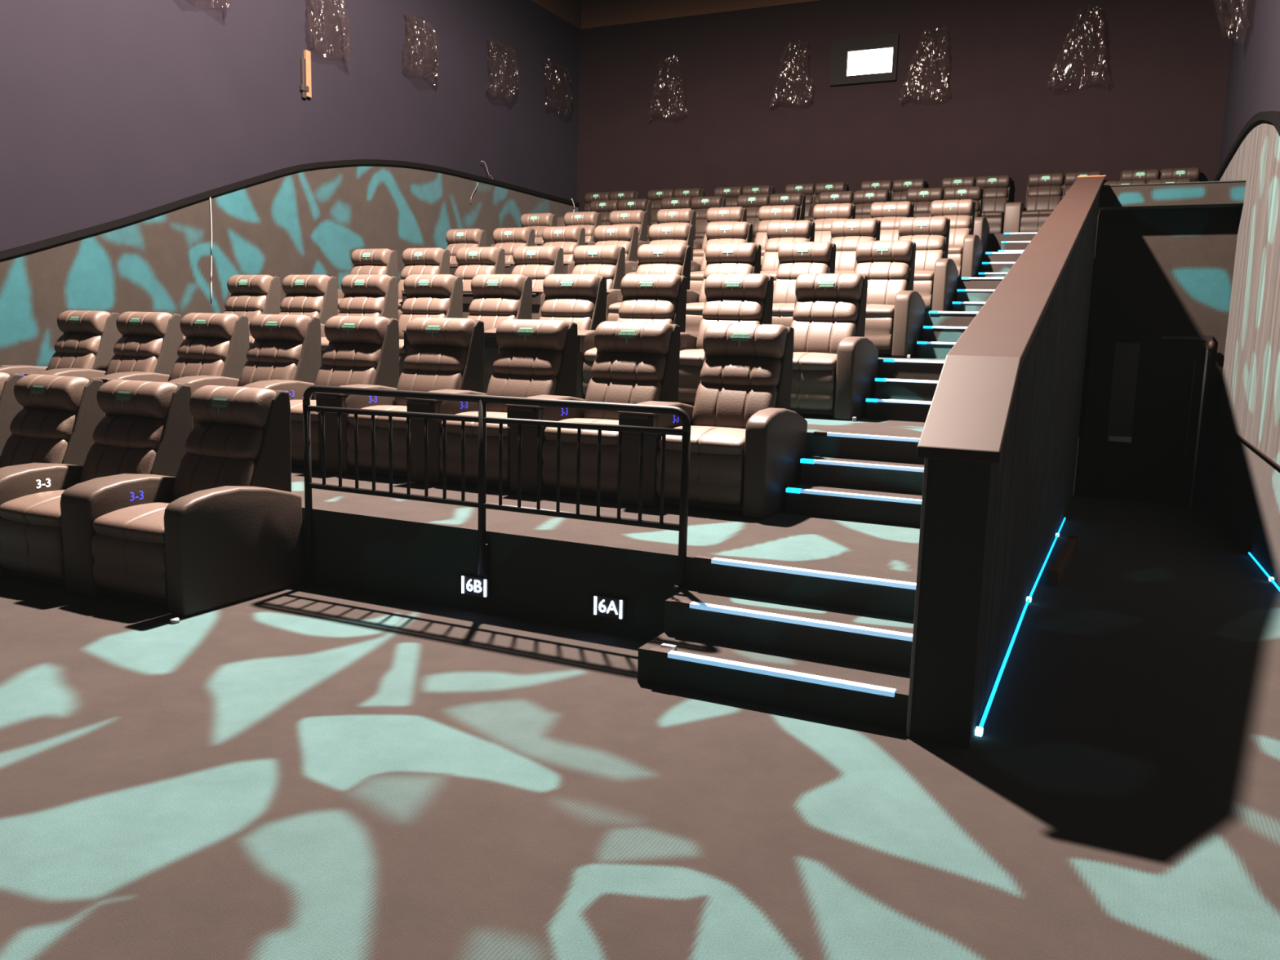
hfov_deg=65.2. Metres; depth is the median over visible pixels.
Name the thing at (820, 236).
lumbar cushion
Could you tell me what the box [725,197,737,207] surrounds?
cushion
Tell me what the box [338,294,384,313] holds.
cushion
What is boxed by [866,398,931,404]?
light
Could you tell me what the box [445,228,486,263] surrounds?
seat
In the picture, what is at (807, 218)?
seat cushion
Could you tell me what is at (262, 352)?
cushion
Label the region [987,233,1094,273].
floor
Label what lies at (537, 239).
lumbar cushion
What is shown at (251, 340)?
seat cushion
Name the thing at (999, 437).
wall partition
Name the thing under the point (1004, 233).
light
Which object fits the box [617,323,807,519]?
seat
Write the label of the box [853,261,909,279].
cushion
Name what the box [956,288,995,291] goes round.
light
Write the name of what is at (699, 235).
seat cushion
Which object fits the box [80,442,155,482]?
lumbar cushion
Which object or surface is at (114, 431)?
cushion
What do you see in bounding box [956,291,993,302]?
stair step
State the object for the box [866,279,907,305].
lumbar cushion
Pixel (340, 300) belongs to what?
seat cushion
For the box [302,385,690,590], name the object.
guard rail
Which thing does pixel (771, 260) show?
lumbar cushion
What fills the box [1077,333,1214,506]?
door
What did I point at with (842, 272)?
seat cushion
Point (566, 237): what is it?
seat
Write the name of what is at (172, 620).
cap
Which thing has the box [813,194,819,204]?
cushion
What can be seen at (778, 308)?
seat cushion
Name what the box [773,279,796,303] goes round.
lumbar cushion
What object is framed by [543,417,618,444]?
seat cushion
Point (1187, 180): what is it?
seat
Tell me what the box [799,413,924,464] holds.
floor
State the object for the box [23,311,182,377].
seat
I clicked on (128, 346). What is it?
cushion
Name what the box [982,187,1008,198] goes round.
cushion
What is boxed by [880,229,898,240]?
lumbar cushion
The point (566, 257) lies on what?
lumbar cushion
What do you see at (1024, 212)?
seat cushion
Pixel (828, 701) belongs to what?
stair step
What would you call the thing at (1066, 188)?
cushion
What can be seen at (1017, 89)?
wall
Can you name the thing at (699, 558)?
light
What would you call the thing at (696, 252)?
seat cushion
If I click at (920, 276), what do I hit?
seat cushion
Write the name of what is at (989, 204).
lumbar cushion
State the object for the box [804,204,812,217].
lumbar cushion
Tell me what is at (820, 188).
seat
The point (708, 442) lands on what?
seat cushion
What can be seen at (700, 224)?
lumbar cushion
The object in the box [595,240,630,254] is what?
cushion
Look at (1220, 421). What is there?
trim
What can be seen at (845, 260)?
lumbar cushion
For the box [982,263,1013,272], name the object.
stair step
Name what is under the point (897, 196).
cushion
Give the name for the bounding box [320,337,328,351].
armrest
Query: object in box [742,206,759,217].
cushion
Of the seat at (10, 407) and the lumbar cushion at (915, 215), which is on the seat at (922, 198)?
the lumbar cushion at (915, 215)
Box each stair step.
[0,364,48,367]
[637,632,910,732]
[664,587,913,672]
[786,484,922,527]
[800,456,924,494]
[866,398,931,422]
[875,378,937,400]
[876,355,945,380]
[916,343,954,359]
[923,328,965,342]
[952,303,984,311]
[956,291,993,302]
[978,274,1006,277]
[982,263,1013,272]
[1000,242,1029,249]
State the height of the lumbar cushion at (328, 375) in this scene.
0.381 m
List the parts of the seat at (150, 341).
tray lid, armrest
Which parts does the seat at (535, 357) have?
tray lid, armrest, seat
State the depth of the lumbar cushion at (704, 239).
15.11 m
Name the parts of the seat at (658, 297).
armrest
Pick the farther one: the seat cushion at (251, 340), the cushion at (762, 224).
the cushion at (762, 224)
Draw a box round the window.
[829,32,899,86]
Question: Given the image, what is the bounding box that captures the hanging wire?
[209,196,212,301]
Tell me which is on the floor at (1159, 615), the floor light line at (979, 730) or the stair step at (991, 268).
the floor light line at (979, 730)
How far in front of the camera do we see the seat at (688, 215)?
15.41 m
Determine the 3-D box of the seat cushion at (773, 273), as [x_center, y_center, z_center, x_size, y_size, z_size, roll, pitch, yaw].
[1.673,-2.482,12.358,0.562,0.197,0.620,5,9,25]
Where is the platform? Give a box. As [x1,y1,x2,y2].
[291,464,919,641]
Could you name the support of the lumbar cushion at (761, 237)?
on the seat at (766, 214)
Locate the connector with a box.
[660,643,676,650]
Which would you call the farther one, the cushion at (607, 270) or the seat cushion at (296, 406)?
the cushion at (607, 270)
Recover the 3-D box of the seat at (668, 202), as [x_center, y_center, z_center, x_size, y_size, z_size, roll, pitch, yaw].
[0.391,-4.372,17.485,0.828,1.169,0.953,5,9,25]
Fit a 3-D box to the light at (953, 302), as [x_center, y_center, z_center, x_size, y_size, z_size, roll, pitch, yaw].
[4.133,-1.991,11.272,1.182,0.026,0.048,5,9,25]
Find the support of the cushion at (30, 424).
on the seat at (58, 420)
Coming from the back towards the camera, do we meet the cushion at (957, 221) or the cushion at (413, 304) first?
the cushion at (957, 221)
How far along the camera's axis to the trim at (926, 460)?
3.87 m
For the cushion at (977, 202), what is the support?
on the seat at (981, 228)
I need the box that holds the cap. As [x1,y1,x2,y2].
[169,617,179,623]
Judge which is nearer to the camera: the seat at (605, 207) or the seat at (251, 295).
the seat at (251, 295)
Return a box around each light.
[648,647,896,697]
[671,598,912,641]
[693,555,916,590]
[786,487,921,504]
[800,457,924,472]
[813,431,919,442]
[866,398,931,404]
[875,377,937,383]
[883,358,944,363]
[916,341,955,344]
[923,325,967,328]
[928,311,978,314]
[952,301,985,303]
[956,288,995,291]
[961,277,1004,279]
[977,272,1007,274]
[982,262,1015,264]
[985,252,1022,253]
[998,249,1024,252]
[1000,240,1031,243]
[1004,232,1036,234]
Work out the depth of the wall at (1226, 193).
11.54 m
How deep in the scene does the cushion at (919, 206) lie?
15.71 m
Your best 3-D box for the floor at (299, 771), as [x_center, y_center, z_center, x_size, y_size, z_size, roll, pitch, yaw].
[-4.511,1.180,1.805,11.700,0.001,9.964,5,9,25]
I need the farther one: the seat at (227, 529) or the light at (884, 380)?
the light at (884, 380)
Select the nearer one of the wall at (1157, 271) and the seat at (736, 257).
the seat at (736, 257)
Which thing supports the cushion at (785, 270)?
on the seat at (796, 259)
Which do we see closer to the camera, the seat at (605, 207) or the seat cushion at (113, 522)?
the seat cushion at (113, 522)
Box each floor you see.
[0,575,1279,959]
[397,278,1002,301]
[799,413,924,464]
[878,311,976,357]
[981,253,1021,272]
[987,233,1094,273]
[988,495,1279,746]
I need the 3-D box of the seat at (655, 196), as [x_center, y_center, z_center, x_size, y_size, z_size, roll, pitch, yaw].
[0.168,-5.178,19.770,0.828,1.169,0.953,5,9,25]
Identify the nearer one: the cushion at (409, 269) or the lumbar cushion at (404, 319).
the lumbar cushion at (404, 319)
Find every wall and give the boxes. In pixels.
[0,0,580,251]
[0,164,577,366]
[577,0,1235,436]
[1074,207,1240,507]
[1098,180,1246,210]
[1211,423,1279,587]
[1217,0,1279,172]
[1217,120,1279,465]
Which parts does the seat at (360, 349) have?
tray lid, armrest, seat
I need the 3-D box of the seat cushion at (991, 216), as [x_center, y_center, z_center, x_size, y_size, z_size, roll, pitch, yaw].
[5.866,-4.441,16.928,0.562,0.197,0.620,5,9,25]
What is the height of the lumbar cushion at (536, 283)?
0.381 m
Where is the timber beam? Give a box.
[1046,533,1079,586]
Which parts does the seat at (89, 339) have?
armrest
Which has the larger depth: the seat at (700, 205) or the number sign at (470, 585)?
the seat at (700, 205)
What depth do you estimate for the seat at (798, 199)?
16.69 m
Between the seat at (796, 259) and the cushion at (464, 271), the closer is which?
the seat at (796, 259)
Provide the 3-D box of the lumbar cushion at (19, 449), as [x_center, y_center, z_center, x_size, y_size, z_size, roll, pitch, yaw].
[-4.006,-0.120,6.637,0.552,0.381,0.227,5,9,25]
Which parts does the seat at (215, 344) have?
tray lid, armrest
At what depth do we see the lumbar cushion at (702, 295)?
10.89 m
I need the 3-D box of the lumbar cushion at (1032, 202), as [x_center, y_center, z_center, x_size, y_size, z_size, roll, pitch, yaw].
[6.779,-4.597,16.828,0.552,0.381,0.226,5,9,25]
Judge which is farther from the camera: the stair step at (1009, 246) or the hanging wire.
the stair step at (1009, 246)
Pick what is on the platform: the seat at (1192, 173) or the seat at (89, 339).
the seat at (89, 339)
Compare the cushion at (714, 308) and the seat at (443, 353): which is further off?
the cushion at (714, 308)
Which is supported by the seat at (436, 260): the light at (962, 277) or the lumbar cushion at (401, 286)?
the lumbar cushion at (401, 286)
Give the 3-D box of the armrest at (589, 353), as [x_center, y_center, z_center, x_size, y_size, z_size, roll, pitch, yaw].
[-0.116,-1.081,8.838,0.562,0.197,0.620,5,9,25]
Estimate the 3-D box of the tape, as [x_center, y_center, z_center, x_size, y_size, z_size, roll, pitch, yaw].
[5.409,-3.626,11.983,0.304,0.053,0.110,5,9,25]
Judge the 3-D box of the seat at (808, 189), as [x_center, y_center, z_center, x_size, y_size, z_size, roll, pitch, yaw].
[2.739,-4.935,18.560,0.828,1.169,0.953,5,9,25]
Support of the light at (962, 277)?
attached to the floor at (987, 284)
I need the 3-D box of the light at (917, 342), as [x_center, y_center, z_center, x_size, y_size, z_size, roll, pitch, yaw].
[3.239,-1.290,9.512,1.182,0.026,0.048,5,9,25]
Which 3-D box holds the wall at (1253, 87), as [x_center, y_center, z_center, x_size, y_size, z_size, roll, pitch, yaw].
[4.071,-3.621,5.132,0.110,10.200,24.460,5,9,25]
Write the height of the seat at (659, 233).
1.169 m
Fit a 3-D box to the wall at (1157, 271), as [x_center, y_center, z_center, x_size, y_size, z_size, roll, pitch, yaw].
[6.223,-1.383,12.104,1.524,3.690,0.001,5,9,25]
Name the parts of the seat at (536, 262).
armrest, tray lid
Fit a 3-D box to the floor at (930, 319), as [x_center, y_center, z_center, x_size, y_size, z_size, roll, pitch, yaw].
[1.325,-2.299,15.565,9.950,0.465,8.287,5,9,25]
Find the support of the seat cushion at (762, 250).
on the seat at (766, 214)
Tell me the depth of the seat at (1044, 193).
16.70 m
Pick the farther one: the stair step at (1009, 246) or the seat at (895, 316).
the stair step at (1009, 246)
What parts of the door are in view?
frame, kick rail, panel, frame, frame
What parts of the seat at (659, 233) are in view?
armrest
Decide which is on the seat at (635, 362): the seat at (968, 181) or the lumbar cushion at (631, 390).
the lumbar cushion at (631, 390)
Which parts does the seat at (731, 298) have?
seat, armrest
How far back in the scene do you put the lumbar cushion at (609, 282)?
11.42 m
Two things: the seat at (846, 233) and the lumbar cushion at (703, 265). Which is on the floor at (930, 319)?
the seat at (846, 233)
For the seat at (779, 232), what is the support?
on the floor at (930, 319)
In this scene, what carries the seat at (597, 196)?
on the floor at (995, 239)
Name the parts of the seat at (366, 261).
armrest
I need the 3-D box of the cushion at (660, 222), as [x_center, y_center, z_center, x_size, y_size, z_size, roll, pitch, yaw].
[0.520,-3.877,15.499,0.544,0.265,0.271,5,9,25]
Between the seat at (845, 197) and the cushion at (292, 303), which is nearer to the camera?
the cushion at (292, 303)
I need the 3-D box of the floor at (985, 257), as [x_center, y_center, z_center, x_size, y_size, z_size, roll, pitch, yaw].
[2.232,-3.460,17.258,9.950,0.465,4.202,5,9,25]
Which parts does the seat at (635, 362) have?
tray lid, armrest, seat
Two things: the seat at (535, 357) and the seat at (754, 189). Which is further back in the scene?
the seat at (754, 189)
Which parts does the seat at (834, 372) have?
seat, armrest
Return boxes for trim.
[0,159,579,258]
[906,457,928,737]
[1213,111,1279,181]
[1217,418,1279,468]
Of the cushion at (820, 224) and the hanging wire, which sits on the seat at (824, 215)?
the cushion at (820, 224)
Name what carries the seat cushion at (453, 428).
on the seat at (535, 357)
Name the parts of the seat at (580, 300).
tray lid, armrest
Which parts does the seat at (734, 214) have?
armrest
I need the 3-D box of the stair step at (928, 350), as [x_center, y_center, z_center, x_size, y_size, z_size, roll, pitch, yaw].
[3.361,-1.250,9.767,1.180,0.153,0.567,5,9,25]
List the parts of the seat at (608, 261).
tray lid, armrest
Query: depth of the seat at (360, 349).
7.97 m
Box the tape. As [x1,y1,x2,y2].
[1077,175,1106,177]
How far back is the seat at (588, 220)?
16.09 m
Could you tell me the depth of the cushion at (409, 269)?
12.58 m
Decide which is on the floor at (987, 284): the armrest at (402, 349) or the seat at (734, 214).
the seat at (734, 214)
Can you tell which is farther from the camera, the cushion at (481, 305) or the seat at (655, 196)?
the seat at (655, 196)
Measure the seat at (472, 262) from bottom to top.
1.169 m
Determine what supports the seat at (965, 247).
on the floor at (987, 284)
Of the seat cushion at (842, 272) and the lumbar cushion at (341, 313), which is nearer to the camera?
the lumbar cushion at (341, 313)
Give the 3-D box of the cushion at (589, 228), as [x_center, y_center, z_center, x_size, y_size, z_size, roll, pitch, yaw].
[-0.977,-4.019,16.203,0.544,0.265,0.271,5,9,25]
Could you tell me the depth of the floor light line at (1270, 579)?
7.39 m
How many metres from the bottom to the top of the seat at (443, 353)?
1.169 m
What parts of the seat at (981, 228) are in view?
armrest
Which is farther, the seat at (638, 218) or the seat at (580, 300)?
the seat at (638, 218)
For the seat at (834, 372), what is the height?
1.169 m
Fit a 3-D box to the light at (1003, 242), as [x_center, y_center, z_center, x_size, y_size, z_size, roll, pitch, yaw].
[6.050,-3.579,15.024,1.182,0.026,0.048,5,9,25]
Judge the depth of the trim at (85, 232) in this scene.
12.93 m
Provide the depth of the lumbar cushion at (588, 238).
16.01 m
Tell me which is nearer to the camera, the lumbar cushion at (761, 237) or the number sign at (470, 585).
the number sign at (470, 585)
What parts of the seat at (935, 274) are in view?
seat, armrest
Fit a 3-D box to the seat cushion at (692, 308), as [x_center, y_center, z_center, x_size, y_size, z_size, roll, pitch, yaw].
[0.779,-1.782,10.598,0.562,0.197,0.620,5,9,25]
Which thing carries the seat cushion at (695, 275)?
on the seat at (717, 232)
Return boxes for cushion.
[0,434,67,467]
[0,489,65,526]
[9,407,75,440]
[46,351,95,370]
[53,333,101,355]
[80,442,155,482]
[92,413,164,449]
[93,502,170,543]
[106,355,157,374]
[113,334,162,358]
[168,357,224,381]
[173,452,255,500]
[177,337,229,361]
[185,422,262,460]
[223,310,262,321]
[224,293,266,311]
[238,360,297,386]
[246,339,302,364]
[248,335,254,346]
[278,310,319,317]
[280,293,323,312]
[289,400,319,421]
[312,364,375,399]
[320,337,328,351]
[321,342,381,368]
[337,297,342,308]
[337,311,380,316]
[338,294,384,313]
[347,404,410,428]
[349,265,386,274]
[395,368,462,405]
[398,279,404,298]
[398,298,403,309]
[398,312,445,339]
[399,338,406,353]
[400,264,439,279]
[401,295,449,315]
[403,345,466,372]
[440,411,510,436]
[445,243,477,255]
[449,255,457,263]
[453,264,494,279]
[462,279,471,290]
[466,314,515,331]
[468,295,519,315]
[486,372,556,412]
[493,242,526,255]
[493,348,561,377]
[505,254,513,262]
[511,263,553,279]
[523,226,549,236]
[532,279,544,288]
[534,236,543,242]
[538,315,591,329]
[540,296,595,317]
[542,241,577,254]
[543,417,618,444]
[563,253,573,261]
[567,224,594,235]
[571,263,616,279]
[582,377,661,420]
[583,202,591,211]
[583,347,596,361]
[585,235,592,241]
[591,351,666,382]
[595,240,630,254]
[596,211,611,222]
[601,221,610,225]
[606,279,613,288]
[608,302,621,313]
[612,223,640,235]
[616,316,672,324]
[618,297,675,318]
[635,262,682,275]
[648,239,686,245]
[650,220,657,225]
[651,200,661,208]
[651,208,661,220]
[658,425,746,460]
[660,222,689,224]
[679,349,704,365]
[685,302,704,315]
[689,271,704,280]
[692,382,777,428]
[693,208,708,219]
[693,248,704,256]
[695,218,706,231]
[695,231,705,239]
[696,318,760,349]
[698,279,706,302]
[700,253,706,271]
[700,355,781,386]
[702,233,706,248]
[702,297,764,320]
[703,262,753,279]
[704,238,746,251]
[705,221,739,232]
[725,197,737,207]
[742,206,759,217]
[746,217,759,231]
[754,231,767,248]
[757,219,791,232]
[760,248,764,256]
[760,271,777,280]
[761,251,778,271]
[764,237,808,252]
[772,302,795,315]
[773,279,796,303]
[776,262,828,279]
[791,320,856,354]
[792,298,858,322]
[792,351,836,375]
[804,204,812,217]
[804,216,813,222]
[805,195,813,204]
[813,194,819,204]
[813,217,847,231]
[813,231,831,242]
[831,235,875,251]
[835,250,856,271]
[835,270,854,274]
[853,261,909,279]
[854,203,872,214]
[854,214,870,218]
[865,303,894,321]
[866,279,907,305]
[871,216,906,230]
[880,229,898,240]
[891,191,906,201]
[898,235,945,250]
[912,201,932,213]
[913,213,930,217]
[913,270,933,282]
[914,249,943,271]
[932,214,971,228]
[947,244,963,257]
[948,227,969,245]
[973,200,979,211]
[974,211,978,217]
[981,211,1004,222]
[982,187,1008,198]
[982,197,1007,213]
[1021,209,1053,216]
[1024,195,1061,210]
[1026,185,1062,197]
[1063,185,1071,195]
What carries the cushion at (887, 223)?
on the seat at (890, 214)
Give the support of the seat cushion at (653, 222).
on the seat at (655, 196)
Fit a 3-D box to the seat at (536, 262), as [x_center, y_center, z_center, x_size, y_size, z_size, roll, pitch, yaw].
[-1.513,-2.194,11.820,0.828,1.169,0.985,5,9,25]
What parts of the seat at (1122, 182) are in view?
armrest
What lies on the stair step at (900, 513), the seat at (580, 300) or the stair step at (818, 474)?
the stair step at (818, 474)
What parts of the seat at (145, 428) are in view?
seat, armrest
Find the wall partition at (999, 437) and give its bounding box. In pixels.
[910,176,1105,748]
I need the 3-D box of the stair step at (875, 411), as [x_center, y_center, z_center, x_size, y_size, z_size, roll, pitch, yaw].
[2.466,-0.550,8.007,1.180,0.153,0.567,5,9,25]
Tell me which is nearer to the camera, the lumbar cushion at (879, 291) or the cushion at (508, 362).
the cushion at (508, 362)
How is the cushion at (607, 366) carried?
on the seat at (635, 362)
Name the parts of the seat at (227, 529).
armrest, seat, armrest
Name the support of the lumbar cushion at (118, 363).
on the seat at (150, 341)
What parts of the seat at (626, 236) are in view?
armrest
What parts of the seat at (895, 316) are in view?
seat, armrest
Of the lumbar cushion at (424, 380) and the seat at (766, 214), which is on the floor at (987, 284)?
the seat at (766, 214)
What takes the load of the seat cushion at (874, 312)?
on the seat at (895, 316)
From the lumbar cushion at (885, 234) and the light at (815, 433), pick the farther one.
the lumbar cushion at (885, 234)
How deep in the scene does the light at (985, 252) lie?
13.63 m
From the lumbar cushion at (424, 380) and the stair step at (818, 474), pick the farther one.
the lumbar cushion at (424, 380)
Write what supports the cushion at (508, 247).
on the seat at (508, 239)
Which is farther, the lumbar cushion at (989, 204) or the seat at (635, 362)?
the lumbar cushion at (989, 204)
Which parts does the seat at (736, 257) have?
armrest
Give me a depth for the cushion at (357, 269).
12.92 m
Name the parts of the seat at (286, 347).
tray lid, armrest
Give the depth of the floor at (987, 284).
11.91 m
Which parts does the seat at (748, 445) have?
tray lid, armrest, seat, armrest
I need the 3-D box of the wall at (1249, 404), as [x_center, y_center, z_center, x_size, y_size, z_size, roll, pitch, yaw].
[3.900,-1.573,5.428,0.001,3.374,24.360,5,9,25]
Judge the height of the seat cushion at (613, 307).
0.197 m
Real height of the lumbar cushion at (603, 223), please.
0.381 m
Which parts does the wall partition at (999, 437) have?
panel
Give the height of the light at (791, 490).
0.026 m
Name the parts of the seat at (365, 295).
armrest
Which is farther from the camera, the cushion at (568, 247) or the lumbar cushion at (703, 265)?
the cushion at (568, 247)
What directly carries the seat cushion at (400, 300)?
on the seat at (436, 260)
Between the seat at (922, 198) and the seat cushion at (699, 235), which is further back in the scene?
the seat cushion at (699, 235)
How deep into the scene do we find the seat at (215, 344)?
8.70 m
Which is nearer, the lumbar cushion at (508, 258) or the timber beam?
the timber beam
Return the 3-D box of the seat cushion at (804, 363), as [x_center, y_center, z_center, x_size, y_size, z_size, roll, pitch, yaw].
[1.381,-0.939,8.133,0.562,0.197,0.620,5,9,25]
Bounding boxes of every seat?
[0,310,121,376]
[0,372,23,456]
[0,374,105,467]
[0,379,193,585]
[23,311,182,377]
[60,385,303,616]
[89,312,249,414]
[166,314,321,428]
[182,275,280,341]
[239,315,399,467]
[248,274,337,346]
[314,317,484,477]
[320,274,398,364]
[337,248,397,313]
[398,247,449,319]
[398,274,462,377]
[400,246,505,302]
[402,274,532,353]
[404,319,577,487]
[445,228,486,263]
[449,226,534,275]
[462,245,563,318]
[483,274,606,393]
[490,213,556,246]
[504,226,585,274]
[505,320,679,498]
[531,244,625,319]
[534,211,601,245]
[556,191,610,226]
[563,224,638,274]
[576,273,686,399]
[585,209,647,245]
[589,200,618,225]
[605,244,691,321]
[608,191,639,200]
[617,198,651,226]
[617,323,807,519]
[624,222,693,275]
[637,208,696,262]
[646,196,692,242]
[647,189,674,225]
[673,187,704,198]
[677,273,773,406]
[684,242,761,336]
[689,222,752,293]
[690,195,725,244]
[693,206,746,265]
[714,186,742,207]
[737,194,770,242]
[742,185,773,195]
[753,192,805,243]
[754,204,799,264]
[760,220,814,284]
[771,241,835,326]
[784,182,815,217]
[790,273,878,420]
[804,182,848,222]
[813,203,855,242]
[818,191,853,204]
[830,218,880,274]
[853,189,891,218]
[853,240,924,357]
[860,179,893,200]
[870,200,914,240]
[890,178,927,201]
[897,216,958,311]
[906,187,944,217]
[929,199,982,278]
[941,176,976,189]
[943,186,989,253]
[975,174,1011,233]
[1003,173,1065,233]
[1062,171,1102,213]
[1093,180,1146,262]
[1098,168,1159,213]
[1146,177,1191,183]
[1159,167,1199,182]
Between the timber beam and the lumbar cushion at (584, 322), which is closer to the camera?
the timber beam
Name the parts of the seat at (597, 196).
armrest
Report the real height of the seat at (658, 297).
1.169 m
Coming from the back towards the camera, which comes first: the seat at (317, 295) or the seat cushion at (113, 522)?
the seat at (317, 295)
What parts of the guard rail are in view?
post, plate, post, plate, rail, rail, rail, plate, post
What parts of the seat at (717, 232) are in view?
armrest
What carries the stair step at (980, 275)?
on the floor at (987, 284)
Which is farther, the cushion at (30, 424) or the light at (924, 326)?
the light at (924, 326)
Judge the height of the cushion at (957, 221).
0.265 m
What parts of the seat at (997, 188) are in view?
seat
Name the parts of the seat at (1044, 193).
armrest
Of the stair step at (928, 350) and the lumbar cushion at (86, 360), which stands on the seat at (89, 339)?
the lumbar cushion at (86, 360)
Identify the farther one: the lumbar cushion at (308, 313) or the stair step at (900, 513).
the lumbar cushion at (308, 313)
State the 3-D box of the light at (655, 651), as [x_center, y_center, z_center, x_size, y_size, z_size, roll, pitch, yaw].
[0.536,0.810,4.241,1.081,0.026,0.048,5,9,25]
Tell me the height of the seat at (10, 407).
1.169 m
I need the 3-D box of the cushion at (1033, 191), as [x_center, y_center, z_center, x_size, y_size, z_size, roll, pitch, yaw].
[6.832,-4.851,16.890,0.544,0.265,0.271,5,9,25]
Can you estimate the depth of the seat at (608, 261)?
11.51 m
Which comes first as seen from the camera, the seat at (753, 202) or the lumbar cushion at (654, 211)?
the seat at (753, 202)
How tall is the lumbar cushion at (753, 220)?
0.381 m
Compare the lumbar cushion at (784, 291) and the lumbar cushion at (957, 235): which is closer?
the lumbar cushion at (784, 291)
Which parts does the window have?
pane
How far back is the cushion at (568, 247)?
13.95 m
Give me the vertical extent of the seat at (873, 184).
1.169 m
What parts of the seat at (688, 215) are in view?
armrest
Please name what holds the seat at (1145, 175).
on the floor at (995, 239)
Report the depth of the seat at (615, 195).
20.19 m
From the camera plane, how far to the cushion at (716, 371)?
6.59 m
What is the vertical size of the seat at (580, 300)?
1.169 m
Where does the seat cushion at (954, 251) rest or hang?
on the seat at (965, 247)
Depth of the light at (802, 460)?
6.29 m
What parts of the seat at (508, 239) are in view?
tray lid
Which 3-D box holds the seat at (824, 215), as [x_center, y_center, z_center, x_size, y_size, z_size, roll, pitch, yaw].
[2.522,-3.383,14.283,0.828,1.169,0.985,5,9,25]
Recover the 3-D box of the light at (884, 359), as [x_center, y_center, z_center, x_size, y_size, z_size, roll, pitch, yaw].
[2.598,-0.963,8.216,1.182,0.026,0.048,5,9,25]
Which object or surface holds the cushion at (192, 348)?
on the seat at (215, 344)
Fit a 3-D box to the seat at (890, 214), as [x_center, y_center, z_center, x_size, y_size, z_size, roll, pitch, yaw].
[3.271,-3.312,13.930,0.828,1.169,0.985,5,9,25]
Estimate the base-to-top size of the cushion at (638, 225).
0.265 m
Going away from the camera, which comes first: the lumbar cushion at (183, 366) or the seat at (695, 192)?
the lumbar cushion at (183, 366)
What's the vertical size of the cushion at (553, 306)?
0.265 m
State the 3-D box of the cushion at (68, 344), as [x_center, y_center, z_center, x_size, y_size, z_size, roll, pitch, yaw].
[-5.305,-1.287,9.516,0.544,0.265,0.271,5,9,25]
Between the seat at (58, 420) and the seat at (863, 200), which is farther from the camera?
the seat at (863, 200)
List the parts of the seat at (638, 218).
armrest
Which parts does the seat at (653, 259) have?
armrest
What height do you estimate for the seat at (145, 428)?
1.169 m
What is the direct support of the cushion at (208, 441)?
on the seat at (227, 529)
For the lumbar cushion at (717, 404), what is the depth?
6.56 m
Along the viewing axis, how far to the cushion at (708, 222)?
15.16 m
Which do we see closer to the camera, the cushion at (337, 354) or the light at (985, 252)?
the cushion at (337, 354)
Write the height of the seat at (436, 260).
1.169 m
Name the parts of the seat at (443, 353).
tray lid, armrest, seat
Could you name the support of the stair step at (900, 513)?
on the platform
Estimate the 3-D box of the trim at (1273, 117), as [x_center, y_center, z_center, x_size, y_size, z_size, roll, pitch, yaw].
[3.912,-1.752,5.399,0.085,3.112,24.360,5,9,25]
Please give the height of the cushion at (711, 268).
0.265 m
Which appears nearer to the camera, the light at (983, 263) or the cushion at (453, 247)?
the light at (983, 263)
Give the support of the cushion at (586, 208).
on the seat at (597, 196)
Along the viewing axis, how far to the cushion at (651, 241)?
13.30 m
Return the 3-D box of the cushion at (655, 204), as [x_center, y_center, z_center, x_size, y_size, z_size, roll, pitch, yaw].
[0.405,-5.459,19.915,0.544,0.265,0.271,5,9,25]
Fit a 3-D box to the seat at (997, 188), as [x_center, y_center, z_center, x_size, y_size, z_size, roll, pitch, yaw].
[5.943,-4.645,17.050,0.572,1.144,0.953,5,9,25]
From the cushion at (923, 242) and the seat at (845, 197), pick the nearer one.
the cushion at (923, 242)
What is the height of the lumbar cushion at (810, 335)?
0.381 m
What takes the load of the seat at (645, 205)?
on the floor at (985, 257)
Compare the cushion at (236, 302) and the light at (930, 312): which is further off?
the cushion at (236, 302)
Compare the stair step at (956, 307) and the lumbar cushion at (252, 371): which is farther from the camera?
the stair step at (956, 307)
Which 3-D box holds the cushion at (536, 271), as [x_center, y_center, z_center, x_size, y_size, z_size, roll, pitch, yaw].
[-1.269,-2.476,11.979,0.544,0.265,0.271,5,9,25]
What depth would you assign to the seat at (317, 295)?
10.82 m
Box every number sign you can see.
[460,573,490,599]
[591,594,626,621]
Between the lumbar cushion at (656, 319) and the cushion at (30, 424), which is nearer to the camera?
the cushion at (30, 424)
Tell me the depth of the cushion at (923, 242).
11.85 m
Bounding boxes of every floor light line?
[974,517,1066,737]
[1248,551,1279,591]
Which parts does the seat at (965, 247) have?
armrest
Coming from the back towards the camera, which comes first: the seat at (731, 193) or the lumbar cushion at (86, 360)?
the seat at (731, 193)
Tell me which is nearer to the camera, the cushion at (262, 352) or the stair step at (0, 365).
the cushion at (262, 352)
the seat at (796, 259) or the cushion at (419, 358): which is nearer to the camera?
the cushion at (419, 358)
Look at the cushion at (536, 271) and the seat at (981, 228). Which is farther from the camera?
the seat at (981, 228)
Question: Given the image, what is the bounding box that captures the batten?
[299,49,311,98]
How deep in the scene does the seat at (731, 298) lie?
8.69 m

